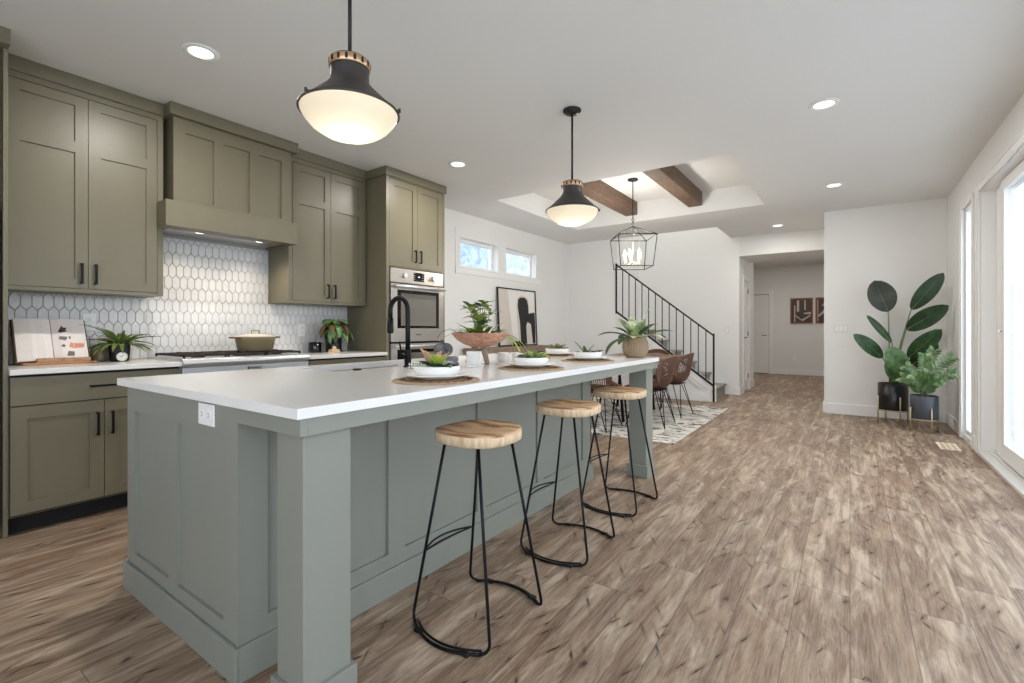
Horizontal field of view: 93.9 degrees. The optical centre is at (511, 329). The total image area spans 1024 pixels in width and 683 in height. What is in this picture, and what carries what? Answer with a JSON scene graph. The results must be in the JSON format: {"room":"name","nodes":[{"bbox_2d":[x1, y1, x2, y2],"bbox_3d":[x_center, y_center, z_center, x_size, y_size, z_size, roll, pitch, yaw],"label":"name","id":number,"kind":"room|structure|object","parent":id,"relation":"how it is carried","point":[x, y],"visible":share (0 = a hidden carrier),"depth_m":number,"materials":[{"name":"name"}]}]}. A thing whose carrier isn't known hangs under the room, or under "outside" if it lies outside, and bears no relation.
{"room":"kitchen","nodes":[
{"label":"kitchen","id":0,"kind":"room"},
{"bbox_2d":[235,337,275,350],"bbox_3d":[-2.077,0.112,3.869,0.296,0.112,0.296,0,0,35],"label":"pot","id":1,"kind":"object","parent":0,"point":[242,343],"depth_m":3.75,"materials":[{"name":"beige ceramic"}]},
{"bbox_2d":[8,208,566,363],"bbox_3d":[-2.183,-0.240,4.574,0.174,2.740,10.950,0,0,35],"label":"wall","id":2,"kind":"structure","parent":0,"point":[214,292],"depth_m":4.17,"materials":[{"name":"tile"}]},
{"bbox_2d":[8,53,163,297],"bbox_3d":[-2.852,-0.924,3.174,0.374,1.369,0.810,0,0,35],"label":"upper cabinet","id":3,"kind":"object","parent":2,"relation":"attached to","point":[85,156],"visible":0.96,"depth_m":3.05,"materials":[{"name":"paint"}]},
{"bbox_2d":[82,314,95,330],"bbox_3d":[-2.947,-0.055,3.333,0.008,0.118,0.074,0,0,35],"label":"wall outlet","id":4,"kind":"object","parent":2,"relation":"attached to","point":[89,319],"visible":0.9,"depth_m":3.33,"materials":[{"name":"white plastic"}]},
{"bbox_2d":[158,101,297,249],"bbox_3d":[-2.303,-1.169,3.843,0.498,0.881,0.993,0,0,35],"label":"range hood","id":5,"kind":"object","parent":2,"relation":"attached to","point":[224,180],"visible":0.86,"depth_m":3.68,"materials":[{"name":"paint"}]},
{"bbox_2d":[298,324,304,335],"bbox_3d":[-2.035,0.000,4.623,0.008,0.118,0.074,0,0,35],"label":"wall outlet","id":6,"kind":"object","parent":2,"relation":"attached to","point":[301,327],"visible":1,"depth_m":4.62,"materials":[{"name":"white plastic"}]},
{"bbox_2d":[268,148,366,306],"bbox_3d":[-1.843,-0.924,4.600,0.374,1.369,0.816,0,0,35],"label":"upper cabinet","id":7,"kind":"object","parent":2,"relation":"attached to","point":[327,265],"visible":0.88,"depth_m":4.46,"materials":[{"name":"paint"}]},
{"bbox_2d":[461,239,492,270],"bbox_3d":[-0.560,-1.073,6.959,0.050,0.403,0.851,0,0,35],"label":"window","id":8,"kind":"structure","parent":2,"relation":"in","point":[490,248],"depth_m":7.17,"materials":[{"name":"white plastic"}]},
{"bbox_2d":[455,227,540,284],"bbox_3d":[-0.132,-1.080,7.332,0.017,0.620,2.180,0,0,35],"label":"trim","id":9,"kind":"structure","parent":2,"relation":"attached to","point":[458,269],"depth_m":7.10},
{"bbox_2d":[506,250,530,277],"bbox_3d":[0.055,-1.073,7.829,0.050,0.403,0.864,0,0,35],"label":"window","id":10,"kind":"structure","parent":2,"relation":"in","point":[528,257],"depth_m":8.04,"materials":[{"name":"white plastic"}]},
{"bbox_2d":[0,0,1023,267],"bbox_3d":[1.149,-1.640,5.985,7.365,0.720,17.100,0,0,35],"label":"ceiling","id":11,"kind":"structure","parent":0,"point":[720,92],"depth_m":3.13,"materials":[{"name":"paint"}]},
{"bbox_2d":[181,42,219,61],"bbox_3d":[-1.801,-1.606,2.768,0.190,0.008,0.190,0,0,35],"label":"recessed light","id":12,"kind":"object","parent":11,"relation":"in","point":[198,51],"visible":1,"depth_m":2.76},
{"bbox_2d":[296,0,400,143],"bbox_3d":[-0.652,-1.187,1.913,0.392,0.845,0.400,0,0,35],"label":"pendant lamp","id":13,"kind":"object","parent":11,"relation":"hanging from","point":[344,108],"visible":1,"depth_m":1.83,"materials":[{"name":"black metal"}]},
{"bbox_2d":[448,161,467,167],"bbox_3d":[-0.523,-1.606,4.636,0.190,0.008,0.190,0,0,35],"label":"recessed light","id":14,"kind":"object","parent":11,"relation":"in","point":[457,164],"visible":1,"depth_m":4.63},
{"bbox_2d":[545,106,599,226],"bbox_3d":[0.438,-1.187,3.494,0.392,0.845,0.400,0,0,35],"label":"pendant lamp","id":15,"kind":"object","parent":11,"relation":"hanging from","point":[572,209],"visible":1,"depth_m":3.42,"materials":[{"name":"black metal"}]},
{"bbox_2d":[582,180,636,215],"bbox_3d":[1.171,-1.804,6.276,0.185,0.189,2.138,0,0,35],"label":"timber beam","id":16,"kind":"structure","parent":11,"relation":"attached to","point":[598,191],"depth_m":6.36,"materials":[{"name":"brown wood"}]},
{"bbox_2d":[610,178,657,269],"bbox_3d":[1.524,-1.340,6.026,0.483,1.119,0.483,0,0,0],"label":"lantern chandelier","id":17,"kind":"object","parent":11,"relation":"hanging from","point":[630,254],"visible":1,"depth_m":6.01,"materials":[{"name":"black metal"}]},
{"bbox_2d":[643,165,701,206],"bbox_3d":[1.922,-1.804,5.745,0.185,0.189,2.138,0,0,35],"label":"timber beam","id":18,"kind":"structure","parent":11,"relation":"attached to","point":[670,178],"depth_m":5.78,"materials":[{"name":"brown wood"}]},
{"bbox_2d":[808,98,839,110],"bbox_3d":[2.223,-1.606,3.405,0.190,0.008,0.190,0,0,35],"label":"recessed light","id":19,"kind":"object","parent":11,"relation":"in","point":[823,104],"visible":1,"depth_m":3.40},
{"bbox_2d":[824,182,843,187],"bbox_3d":[3.575,-1.606,5.308,0.190,0.008,0.190,0,0,35],"label":"recessed light","id":20,"kind":"object","parent":11,"relation":"in","point":[832,185],"visible":1,"depth_m":5.30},
{"bbox_2d":[0,373,1023,682],"bbox_3d":[1.163,1.180,5.975,7.400,0.100,17.100,0,0,35],"label":"floor","id":21,"kind":"structure","parent":0,"point":[783,539],"depth_m":2.13,"materials":[{"name":"brown wood"}]},
{"bbox_2d":[0,26,10,538],"bbox_3d":[-3.261,-0.239,2.330,0.680,2.739,1.040,0,0,35],"label":"end panel","id":22,"kind":"object","parent":21,"relation":"on","point":[5,33],"visible":1,"depth_m":2.59,"materials":[{"name":"paint"}]},
{"bbox_2d":[8,366,179,534],"bbox_3d":[-2.733,0.689,3.093,0.662,0.882,0.814,0,0,35],"label":"base cabinet","id":23,"kind":"object","parent":21,"relation":"on","point":[68,432],"visible":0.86,"depth_m":2.79,"materials":[{"name":"paint"}]},
{"bbox_2d":[8,359,181,375],"bbox_3d":[-2.732,0.231,3.093,0.642,0.030,0.815,0,0,35],"label":"countertop","id":24,"kind":"structure","parent":23,"relation":"on","point":[13,369],"depth_m":2.91,"materials":[{"name":"stone"}]},
{"bbox_2d":[18,357,96,365],"bbox_3d":[-2.929,0.116,3.081,0.190,0.200,0.350,0,0,35],"label":"cookbook stand","id":25,"kind":"object","parent":24,"relation":"on","point":[67,360],"visible":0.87,"depth_m":3.03,"materials":[{"name":"brown wood"}]},
{"bbox_2d":[9,318,89,363],"bbox_3d":[-2.957,0.067,3.071,0.162,0.281,0.356,0,0,35],"label":"open cookbook","id":26,"kind":"object","parent":25,"relation":"on","point":[31,339],"visible":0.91,"depth_m":3.05,"materials":[{"name":"white paper"}]},
{"bbox_2d":[90,342,108,361],"bbox_3d":[-2.853,0.147,3.309,0.108,0.136,0.108,0,0,35],"label":"saucepan","id":27,"kind":"object","parent":24,"relation":"on","point":[98,356],"visible":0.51,"depth_m":3.27,"materials":[{"name":"metal"}]},
{"bbox_2d":[108,343,130,361],"bbox_3d":[-2.721,0.151,3.314,0.123,0.128,0.123,0,0,35],"label":"planter","id":28,"kind":"object","parent":24,"relation":"on","point":[112,355],"visible":0.61,"depth_m":3.27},
{"bbox_2d":[78,324,158,354],"bbox_3d":[-2.676,0.068,3.300,0.408,0.210,0.486,0,0,35],"label":"potted fern","id":29,"kind":"object","parent":28,"relation":"in","point":[122,338],"visible":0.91,"depth_m":3.27,"materials":[{"name":"green plant"}]},
{"bbox_2d":[116,352,127,360],"bbox_3d":[-2.666,0.182,3.267,0.062,0.062,0.014,0,0,-26],"label":"desk clock","id":30,"kind":"object","parent":24,"relation":"on","point":[120,356],"visible":0.98,"depth_m":3.26,"materials":[{"name":"beige ceramic"}]},
{"bbox_2d":[147,349,309,373],"bbox_3d":[-2.206,0.610,3.788,0.693,0.881,0.926,0,0,35],"label":"gas range","id":31,"kind":"object","parent":21,"relation":"on","point":[202,361],"visible":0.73,"depth_m":3.58,"materials":[{"name":"silver metal"}]},
{"bbox_2d":[147,353,301,361],"bbox_3d":[-2.238,0.214,3.811,0.615,0.030,0.926,0,0,35],"label":"cooktop","id":32,"kind":"object","parent":31,"relation":"in","point":[169,357],"depth_m":3.55,"materials":[{"name":"metal"}]},
{"bbox_2d":[228,330,279,350],"bbox_3d":[-2.077,0.083,3.869,0.334,0.169,0.300,0,0,-14],"label":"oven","id":33,"kind":"object","parent":31,"relation":"on","point":[245,342],"visible":1,"depth_m":3.76,"materials":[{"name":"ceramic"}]},
{"bbox_2d":[308,355,385,365],"bbox_3d":[-1.720,0.689,4.525,0.662,0.882,0.832,0,0,35],"label":"base cabinet","id":34,"kind":"object","parent":21,"relation":"on","point":[363,358],"visible":0.02,"depth_m":4.33,"materials":[{"name":"paint"}]},
{"bbox_2d":[297,350,387,358],"bbox_3d":[-1.720,0.231,4.524,0.642,0.030,0.834,0,0,35],"label":"countertop","id":35,"kind":"structure","parent":34,"relation":"on","point":[323,354],"depth_m":4.39,"materials":[{"name":"stone"}]},
{"bbox_2d":[308,342,320,352],"bbox_3d":[-1.886,0.167,4.573,0.116,0.098,0.116,0,0,35],"label":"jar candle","id":36,"kind":"object","parent":35,"relation":"on","point":[313,347],"visible":1,"depth_m":4.52,"materials":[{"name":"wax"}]},
{"bbox_2d":[325,337,341,351],"bbox_3d":[-1.760,0.141,4.717,0.152,0.150,0.152,0,0,35],"label":"planter","id":37,"kind":"object","parent":35,"relation":"on","point":[338,344],"visible":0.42,"depth_m":4.66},
{"bbox_2d":[318,319,353,343],"bbox_3d":[-1.731,0.017,4.705,0.327,0.246,0.335,0,0,-20],"label":"plant","id":38,"kind":"object","parent":37,"relation":"in","point":[335,330],"visible":0.99,"depth_m":4.61,"materials":[{"name":"green plant"}]},
{"bbox_2d":[123,362,656,682],"bbox_3d":[-0.285,0.688,2.936,1.369,0.884,3.009,0,0,35],"label":"kitchen island","id":39,"kind":"object","parent":21,"relation":"on","point":[257,539],"visible":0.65,"depth_m":1.80,"materials":[{"name":"paint"}]},
{"bbox_2d":[198,402,214,426],"bbox_3d":[-1.056,0.292,1.650,0.118,0.074,0.008,0,0,35],"label":"wall outlet","id":40,"kind":"object","parent":39,"relation":"attached to","point":[206,412],"visible":1,"depth_m":1.65,"materials":[{"name":"white plastic"}]},
{"bbox_2d":[117,352,658,419],"bbox_3d":[-0.305,0.231,2.959,1.451,0.030,3.026,0,0,35],"label":"island countertop","id":41,"kind":"structure","parent":39,"relation":"on","point":[297,392],"depth_m":1.91,"materials":[{"name":"stone"}]},
{"bbox_2d":[387,296,410,366],"bbox_3d":[-0.676,0.006,2.815,0.198,0.420,0.088,0,0,35],"label":"kitchen faucet","id":42,"kind":"object","parent":41,"relation":"on","point":[406,356],"visible":0.93,"depth_m":2.78,"materials":[{"name":"black metal"}]},
{"bbox_2d":[392,376,479,384],"bbox_3d":[-0.323,0.212,2.047,0.374,0.008,0.374,0,0,35],"label":"placemat","id":43,"kind":"object","parent":41,"relation":"on","point":[408,380],"visible":0.62,"depth_m":1.95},
{"bbox_2d":[404,371,467,379],"bbox_3d":[-0.323,0.197,2.047,0.270,0.022,0.270,0,0,35],"label":"dinner plate","id":44,"kind":"object","parent":43,"relation":"on","point":[460,373],"visible":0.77,"depth_m":1.96,"materials":[{"name":"white ceramic"}]},
{"bbox_2d":[413,364,459,375],"bbox_3d":[-0.323,0.177,2.047,0.200,0.050,0.200,0,0,35],"label":"shallow bowl","id":45,"kind":"object","parent":44,"relation":"on","point":[420,370],"visible":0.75,"depth_m":1.97,"materials":[{"name":"white ceramic"}]},
{"bbox_2d":[418,347,457,367],"bbox_3d":[-0.310,0.133,2.035,0.164,0.118,0.178,0,0,-17],"label":"succulent","id":46,"kind":"object","parent":45,"relation":"in","point":[431,360],"visible":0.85,"depth_m":2.02,"materials":[{"name":"green plant"}]},
{"bbox_2d":[445,356,458,364],"bbox_3d":[-0.393,0.183,2.709,0.160,0.064,0.150,0,0,7],"label":"folded towel","id":47,"kind":"object","parent":41,"relation":"on","point":[449,358],"visible":0.26,"depth_m":2.66,"materials":[{"name":"grey fabric"}]},
{"bbox_2d":[434,342,452,355],"bbox_3d":[-0.391,0.106,2.710,0.067,0.072,0.180,0,0,-22],"label":"rolled towel","id":48,"kind":"object","parent":47,"relation":"on","point":[445,348],"visible":0.89,"depth_m":2.64,"materials":[{"name":"grey fabric"}]},
{"bbox_2d":[452,333,508,363],"bbox_3d":[-0.202,0.117,3.058,0.372,0.199,0.372,0,0,35],"label":"pedestal bowl","id":49,"kind":"object","parent":41,"relation":"on","point":[475,340],"visible":0.96,"depth_m":2.94,"materials":[{"name":"brown wood"}]},
{"bbox_2d":[437,300,526,354],"bbox_3d":[-0.182,0.021,3.054,0.506,0.438,0.412,0,0,35],"label":"trailing plant","id":50,"kind":"object","parent":49,"relation":"in","point":[481,318],"visible":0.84,"depth_m":3.02,"materials":[{"name":"green plant"}]},
{"bbox_2d":[498,352,509,361],"bbox_3d":[-0.056,0.184,3.260,0.079,0.062,0.079,0,0,-10],"label":"cup","id":51,"kind":"object","parent":41,"relation":"on","point":[503,356],"visible":1,"depth_m":3.23,"materials":[{"name":"ceramic"}]},
{"bbox_2d":[498,365,564,370],"bbox_3d":[0.109,0.212,2.691,0.374,0.008,0.374,0,0,35],"label":"placemat","id":52,"kind":"object","parent":41,"relation":"on","point":[509,367],"visible":0.7,"depth_m":2.60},
{"bbox_2d":[507,362,554,367],"bbox_3d":[0.109,0.197,2.691,0.270,0.022,0.270,0,0,35],"label":"dinner plate","id":53,"kind":"object","parent":52,"relation":"on","point":[510,363],"visible":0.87,"depth_m":2.61,"materials":[{"name":"white ceramic"}]},
{"bbox_2d":[514,356,548,364],"bbox_3d":[0.109,0.177,2.691,0.200,0.050,0.200,0,0,35],"label":"shallow bowl","id":54,"kind":"object","parent":53,"relation":"on","point":[523,361],"visible":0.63,"depth_m":2.61,"materials":[{"name":"white ceramic"}]},
{"bbox_2d":[513,350,550,358],"bbox_3d":[0.111,0.152,2.688,0.210,0.078,0.163,0,0,0],"label":"succulent","id":55,"kind":"object","parent":54,"relation":"in","point":[530,354],"visible":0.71,"depth_m":2.67,"materials":[{"name":"green plant"}]},
{"bbox_2d":[545,354,573,356],"bbox_3d":[0.375,0.212,3.960,0.374,0.008,0.374,0,0,35],"label":"placemat","id":56,"kind":"object","parent":41,"relation":"on","point":[545,354],"visible":0.47,"depth_m":3.92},
{"bbox_2d":[541,352,572,355],"bbox_3d":[0.375,0.197,3.960,0.270,0.022,0.270,0,0,35],"label":"dinner plate","id":57,"kind":"object","parent":56,"relation":"on","point":[555,354],"visible":0.75,"depth_m":3.86,"materials":[{"name":"white ceramic"}]},
{"bbox_2d":[545,348,568,352],"bbox_3d":[0.375,0.177,3.960,0.200,0.050,0.200,0,0,35],"label":"shallow bowl","id":58,"kind":"object","parent":57,"relation":"on","point":[566,350],"visible":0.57,"depth_m":3.88,"materials":[{"name":"white ceramic"}]},
{"bbox_2d":[561,358,614,362],"bbox_3d":[0.530,0.212,3.348,0.374,0.008,0.374,0,0,35],"label":"placemat","id":59,"kind":"object","parent":41,"relation":"on","point":[573,359],"visible":0.76,"depth_m":3.27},
{"bbox_2d":[568,356,606,359],"bbox_3d":[0.530,0.197,3.348,0.270,0.022,0.270,0,0,35],"label":"dinner plate","id":60,"kind":"object","parent":59,"relation":"on","point":[574,357],"visible":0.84,"depth_m":3.26,"materials":[{"name":"white ceramic"}]},
{"bbox_2d":[573,351,601,357],"bbox_3d":[0.530,0.177,3.348,0.200,0.050,0.200,0,0,35],"label":"shallow bowl","id":61,"kind":"object","parent":60,"relation":"on","point":[580,353],"visible":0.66,"depth_m":3.27,"materials":[{"name":"white ceramic"}]},
{"bbox_2d":[622,337,648,357],"bbox_3d":[0.972,0.137,3.765,0.206,0.158,0.205,0,0,35],"label":"ribbed vase","id":62,"kind":"object","parent":41,"relation":"on","point":[637,347],"visible":0.93,"depth_m":3.69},
{"bbox_2d":[599,309,671,353],"bbox_3d":[0.973,0.018,3.781,0.570,0.390,0.473,0,0,35],"label":"variegated plant","id":63,"kind":"object","parent":62,"relation":"in","point":[634,330],"visible":0.82,"depth_m":3.71,"materials":[{"name":"green plant"}]},
{"bbox_3d":[-0.223,0.210,2.803,0.110,0.010,0.080,0,0,1],"label":"tray","id":64,"kind":"object","parent":41,"relation":"on","visible":0},
{"bbox_2d":[466,351,481,365],"bbox_3d":[-0.223,0.168,2.803,0.080,0.085,0.045,0,0,15],"label":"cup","id":65,"kind":"object","parent":64,"relation":"on","point":[473,358],"visible":1,"depth_m":2.78,"materials":[{"name":"ceramic"}]},
{"bbox_2d":[347,165,446,359],"bbox_3d":[-1.240,-0.239,5.202,0.664,2.739,0.856,0,0,35],"label":"oven tower","id":66,"kind":"object","parent":21,"relation":"on","point":[405,212],"visible":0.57,"depth_m":4.86,"materials":[{"name":"paint"}]},
{"bbox_2d":[389,341,442,359],"bbox_3d":[-1.196,0.443,5.185,0.638,0.627,0.750,0,0,35],"label":"wall oven","id":67,"kind":"object","parent":66,"relation":"in","point":[394,350],"visible":0.1,"depth_m":4.97,"materials":[{"name":"silver metal"}]},
{"bbox_2d":[389,267,445,341],"bbox_3d":[-1.196,-0.253,5.185,0.638,0.746,0.750,0,0,35],"label":"wall oven","id":68,"kind":"object","parent":66,"relation":"in","point":[422,290],"visible":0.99,"depth_m":5.03,"materials":[{"name":"silver metal"}]},
{"bbox_2d":[412,420,542,658],"bbox_3d":[-0.137,0.758,1.904,0.397,0.744,0.496,0,0,35],"label":"counter stool","id":69,"kind":"object","parent":21,"relation":"on","point":[469,434],"visible":1,"depth_m":1.85,"materials":[{"name":"brown wood"}]},
{"bbox_2d":[463,345,550,353],"bbox_3d":[0.033,0.690,7.191,0.390,0.880,1.880,0,0,35],"label":"console table","id":70,"kind":"object","parent":21,"relation":"on","point":[539,348],"visible":0.19,"depth_m":6.88,"materials":[{"name":"brown wood"}]},
{"bbox_2d":[496,287,537,346],"bbox_3d":[0.097,-0.200,7.586,0.064,0.900,1.060,0,0,35],"label":"artwork","id":71,"kind":"object","parent":70,"relation":"on","point":[517,307],"visible":0.98,"depth_m":7.58},
{"bbox_2d":[520,399,614,567],"bbox_3d":[0.292,0.758,2.527,0.397,0.744,0.496,0,0,34],"label":"counter stool","id":72,"kind":"object","parent":21,"relation":"on","point":[569,408],"visible":0.98,"depth_m":2.48,"materials":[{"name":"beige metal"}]},
{"bbox_2d":[582,386,657,517],"bbox_3d":[0.701,0.758,3.136,0.397,0.744,0.496,0,0,38],"label":"counter stool","id":73,"kind":"object","parent":21,"relation":"on","point":[624,393],"visible":0.91,"depth_m":3.09,"materials":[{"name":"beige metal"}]},
{"bbox_2d":[591,396,727,444],"bbox_3d":[1.324,1.124,6.480,2.480,0.012,2.590,0,0,35],"label":"area rug","id":74,"kind":"object","parent":21,"relation":"on","point":[673,432],"visible":0.46,"depth_m":5.91,"materials":[{"name":"fabric"}]},
{"bbox_2d":[591,377,622,432],"bbox_3d":[0.938,0.702,5.448,0.544,0.823,0.554,0,0,35],"label":"dining chair","id":75,"kind":"object","parent":74,"relation":"on","point":[609,382],"visible":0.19,"depth_m":5.25,"materials":[{"name":"black metal"}]},
{"bbox_2d":[603,353,682,421],"bbox_3d":[1.571,0.739,6.465,0.960,0.749,1.930,0,0,35],"label":"dining table","id":76,"kind":"object","parent":74,"relation":"on","point":[661,356],"visible":0.3,"depth_m":6.58,"materials":[{"name":"brown wood"}]},
{"bbox_2d":[625,355,677,428],"bbox_3d":[1.671,0.702,5.654,0.554,0.823,0.544,0,0,32],"label":"dining chair","id":77,"kind":"object","parent":74,"relation":"on","point":[659,383],"visible":0.76,"depth_m":5.45,"materials":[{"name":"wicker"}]},
{"bbox_2d":[647,349,671,406],"bbox_3d":[2.094,0.702,7.154,0.544,0.823,0.554,0,0,35],"label":"dining chair","id":78,"kind":"object","parent":74,"relation":"on","point":[652,351],"visible":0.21,"depth_m":7.28,"materials":[{"name":"black metal"}]},
{"bbox_2d":[653,353,693,418],"bbox_3d":[2.112,0.702,6.295,0.554,0.823,0.544,0,0,38],"label":"dining chair","id":79,"kind":"object","parent":74,"relation":"on","point":[679,377],"visible":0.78,"depth_m":6.09,"materials":[{"name":"black metal"}]},
{"bbox_2d":[616,312,726,401],"bbox_3d":[2.825,0.408,8.396,1.626,1.444,1.124,0,0,35],"label":"staircase","id":80,"kind":"structure","parent":21,"relation":"on","point":[698,389],"depth_m":7.86,"materials":[{"name":"carpet"}]},
{"bbox_2d":[615,263,714,401],"bbox_3d":[2.494,-0.020,7.943,1.645,2.300,0.020,0,0,35],"label":"stair railing","id":81,"kind":"object","parent":80,"relation":"attached to","point":[616,265],"visible":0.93,"depth_m":7.87,"materials":[{"name":"metal"}]},
{"bbox_2d":[877,395,908,425],"bbox_3d":[4.631,0.965,5.813,0.308,0.330,0.308,0,0,35],"label":"plant stand","id":82,"kind":"object","parent":21,"relation":"on","point":[878,409],"visible":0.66,"depth_m":5.82,"materials":[{"name":"gold metal"}]},
{"bbox_2d":[877,382,908,410],"bbox_3d":[4.631,0.806,5.813,0.296,0.318,0.296,0,0,35],"label":"plant pot","id":83,"kind":"object","parent":82,"relation":"on","point":[890,395],"visible":0.87,"depth_m":5.71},
{"bbox_2d":[853,273,948,383],"bbox_3d":[4.639,0.017,5.717,0.868,1.352,0.406,0,0,42],"label":"plant","id":84,"kind":"object","parent":83,"relation":"in","point":[882,296],"visible":0.88,"depth_m":5.65,"materials":[{"name":"plant"}]},
{"bbox_2d":[910,407,938,433],"bbox_3d":[4.593,0.995,5.326,0.256,0.270,0.256,0,0,35],"label":"plant stand","id":85,"kind":"object","parent":21,"relation":"on","point":[917,420],"visible":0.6,"depth_m":5.27,"materials":[{"name":"gold metal"}]},
{"bbox_2d":[910,394,938,419],"bbox_3d":[4.593,0.856,5.326,0.244,0.258,0.244,0,0,35],"label":"plant pot","id":86,"kind":"object","parent":85,"relation":"on","point":[921,406],"visible":0.94,"depth_m":5.24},
{"bbox_2d":[896,345,959,396],"bbox_3d":[4.556,0.465,5.240,0.433,0.599,0.409,0,0,9],"label":"plant","id":87,"kind":"object","parent":86,"relation":"on","point":[924,381],"visible":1,"depth_m":5.25,"materials":[{"name":"green plant"}]},
{"bbox_2d":[936,442,961,450],"bbox_3d":[4.221,1.126,4.627,0.150,0.007,0.340,0,0,35],"label":"floor vent","id":88,"kind":"object","parent":21,"relation":"in","point":[946,446],"visible":1,"depth_m":4.61,"materials":[{"name":"beige metal"}]},
{"bbox_2d":[567,236,638,384],"bbox_3d":[2.433,-1.470,8.690,2.960,5.200,1.100,0,0,35],"label":"wall","id":89,"kind":"structure","parent":0,"point":[590,272],"depth_m":8.74,"materials":[{"name":"paint"}]},
{"bbox_2d":[639,227,739,394],"bbox_3d":[3.204,-1.470,8.892,1.896,5.200,0.120,0,0,35],"label":"wall","id":90,"kind":"structure","parent":0,"point":[697,271],"depth_m":8.68,"materials":[{"name":"paint"}]},
{"bbox_2d":[740,257,752,389],"bbox_3d":[2.521,-0.240,10.294,4.630,2.740,1.379,0,0,35],"label":"wall","id":91,"kind":"structure","parent":0,"point":[746,268],"depth_m":9.05,"materials":[{"name":"paint"}]},
{"bbox_2d":[735,380,753,394],"bbox_3d":[4.353,1.060,8.916,0.074,0.140,1.514,0,0,35],"label":"baseboard","id":92,"kind":"structure","parent":91,"relation":"attached to","point":[738,390],"depth_m":8.35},
{"bbox_2d":[744,281,748,390],"bbox_3d":[4.328,0.108,8.845,0.094,2.020,0.572,0,0,35],"label":"door","id":93,"kind":"structure","parent":91,"relation":"in","point":[746,290],"depth_m":8.98,"materials":[{"name":"white wood"}]},
{"bbox_2d":[743,275,749,392],"bbox_3d":[4.335,0.070,8.833,0.018,2.120,0.710,0,0,35],"label":"trim","id":94,"kind":"structure","parent":91,"relation":"attached to","point":[746,278],"depth_m":8.70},
{"bbox_2d":[753,263,823,373],"bbox_3d":[4.515,-0.250,11.902,6.030,2.760,3.550,0,0,35],"label":"wall","id":95,"kind":"structure","parent":0,"point":[805,341],"depth_m":12.06,"materials":[{"name":"paint"}]},
{"bbox_2d":[753,294,768,373],"bbox_3d":[6.372,0.102,12.515,0.624,2.054,0.102,0,0,35],"label":"door","id":96,"kind":"structure","parent":95,"relation":"in","point":[760,302],"depth_m":12.46,"materials":[{"name":"white wood"}]},
{"bbox_2d":[753,290,772,373],"bbox_3d":[6.394,0.050,12.542,0.800,2.160,0.034,0,0,35],"label":"trim","id":97,"kind":"structure","parent":95,"relation":"attached to","point":[770,292],"depth_m":12.33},
{"bbox_2d":[773,368,823,375],"bbox_3d":[7.258,1.060,11.944,1.320,0.140,0.014,0,0,35],"label":"baseboard","id":98,"kind":"structure","parent":95,"relation":"attached to","point":[775,371],"depth_m":11.99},
{"bbox_2d":[790,298,812,323],"bbox_3d":[7.237,-0.480,11.948,0.485,0.640,0.029,0,0,35],"label":"framed picture","id":99,"kind":"object","parent":95,"relation":"attached to","point":[801,309],"visible":1,"depth_m":11.95,"materials":[{"name":"brown wood"}]},
{"bbox_2d":[815,297,823,323],"bbox_3d":[7.675,-0.480,11.638,0.485,0.640,0.029,0,0,35],"label":"framed picture","id":100,"kind":"object","parent":95,"relation":"attached to","point":[819,301],"visible":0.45,"depth_m":11.73,"materials":[{"name":"brown wood"}]},
{"bbox_2d":[817,298,823,321],"bbox_3d":[7.678,-0.480,11.642,0.435,0.590,0.016,0,0,35],"label":"photograph","id":101,"kind":"object","parent":100,"relation":"attached to","point":[820,301],"depth_m":11.72},
{"bbox_2d":[824,198,946,410],"bbox_3d":[6.647,-0.240,8.711,1.375,2.740,6.300,0,0,35],"label":"wall","id":102,"kind":"structure","parent":0,"point":[902,246],"depth_m":6.23,"materials":[{"name":"paint"}]},
{"bbox_2d":[833,324,847,332],"bbox_3d":[4.419,-0.020,6.423,0.165,0.118,0.009,0,0,35],"label":"light switch","id":103,"kind":"object","parent":102,"relation":"attached to","point":[837,328],"visible":1,"depth_m":6.42,"materials":[{"name":"white plastic"}]},
{"bbox_2d":[823,401,974,450],"bbox_3d":[6.066,1.060,8.007,1.268,0.140,7.920,0,0,35],"label":"baseboard","id":104,"kind":"structure","parent":102,"relation":"attached to","point":[835,408],"depth_m":6.21,"materials":[{"name":"wood"}]},
{"bbox_2d":[947,94,1023,444],"bbox_3d":[2.239,-0.240,1.356,0.160,2.740,10.799,0,0,35],"label":"wall","id":105,"kind":"structure","parent":0,"point":[1012,126],"depth_m":5.16,"materials":[{"name":"paint"}]},
{"bbox_2d":[959,192,973,448],"bbox_3d":[4.560,-0.090,4.797,0.022,2.440,0.620,0,0,35],"label":"trim","id":106,"kind":"structure","parent":105,"relation":"attached to","point":[970,197],"depth_m":5.01,"materials":[{"name":"wood"}]},
{"bbox_2d":[965,203,970,437],"bbox_3d":[4.635,-0.095,4.745,0.120,2.348,0.538,0,0,35],"label":"window","id":107,"kind":"structure","parent":105,"relation":"in","point":[968,209],"depth_m":4.96,"materials":[{"name":"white glass"}]},
{"bbox_2d":[975,130,1023,453],"bbox_3d":[2.802,-0.100,2.311,0.022,2.460,5.110,0,0,35],"label":"trim","id":108,"kind":"structure","parent":105,"relation":"attached to","point":[1018,143],"depth_m":4.34,"materials":[{"name":"wood"}]},
{"bbox_2d":[978,145,1023,498],"bbox_3d":[2.874,-0.070,2.254,0.200,2.399,4.998,0,0,35],"label":"door","id":109,"kind":"structure","parent":105,"relation":"in","point":[998,449],"depth_m":4.05,"materials":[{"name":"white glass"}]},
{"label":"outside","id":110,"kind":"structure","parent":0,"visible":0},
{"bbox_2d":[1014,380,1023,448],"bbox_3d":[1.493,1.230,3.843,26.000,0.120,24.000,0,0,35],"label":"ground","id":111,"kind":"structure","parent":110,"point":[1018,384],"depth_m":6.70,"materials":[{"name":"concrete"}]},
{"bbox_2d":[461,243,526,275],"bbox_3d":[-2.305,-1.340,10.509,0.100,5.060,9.500,0,0,35],"label":"sky","id":112,"kind":"structure","parent":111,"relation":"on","point":[473,256],"depth_m":12.62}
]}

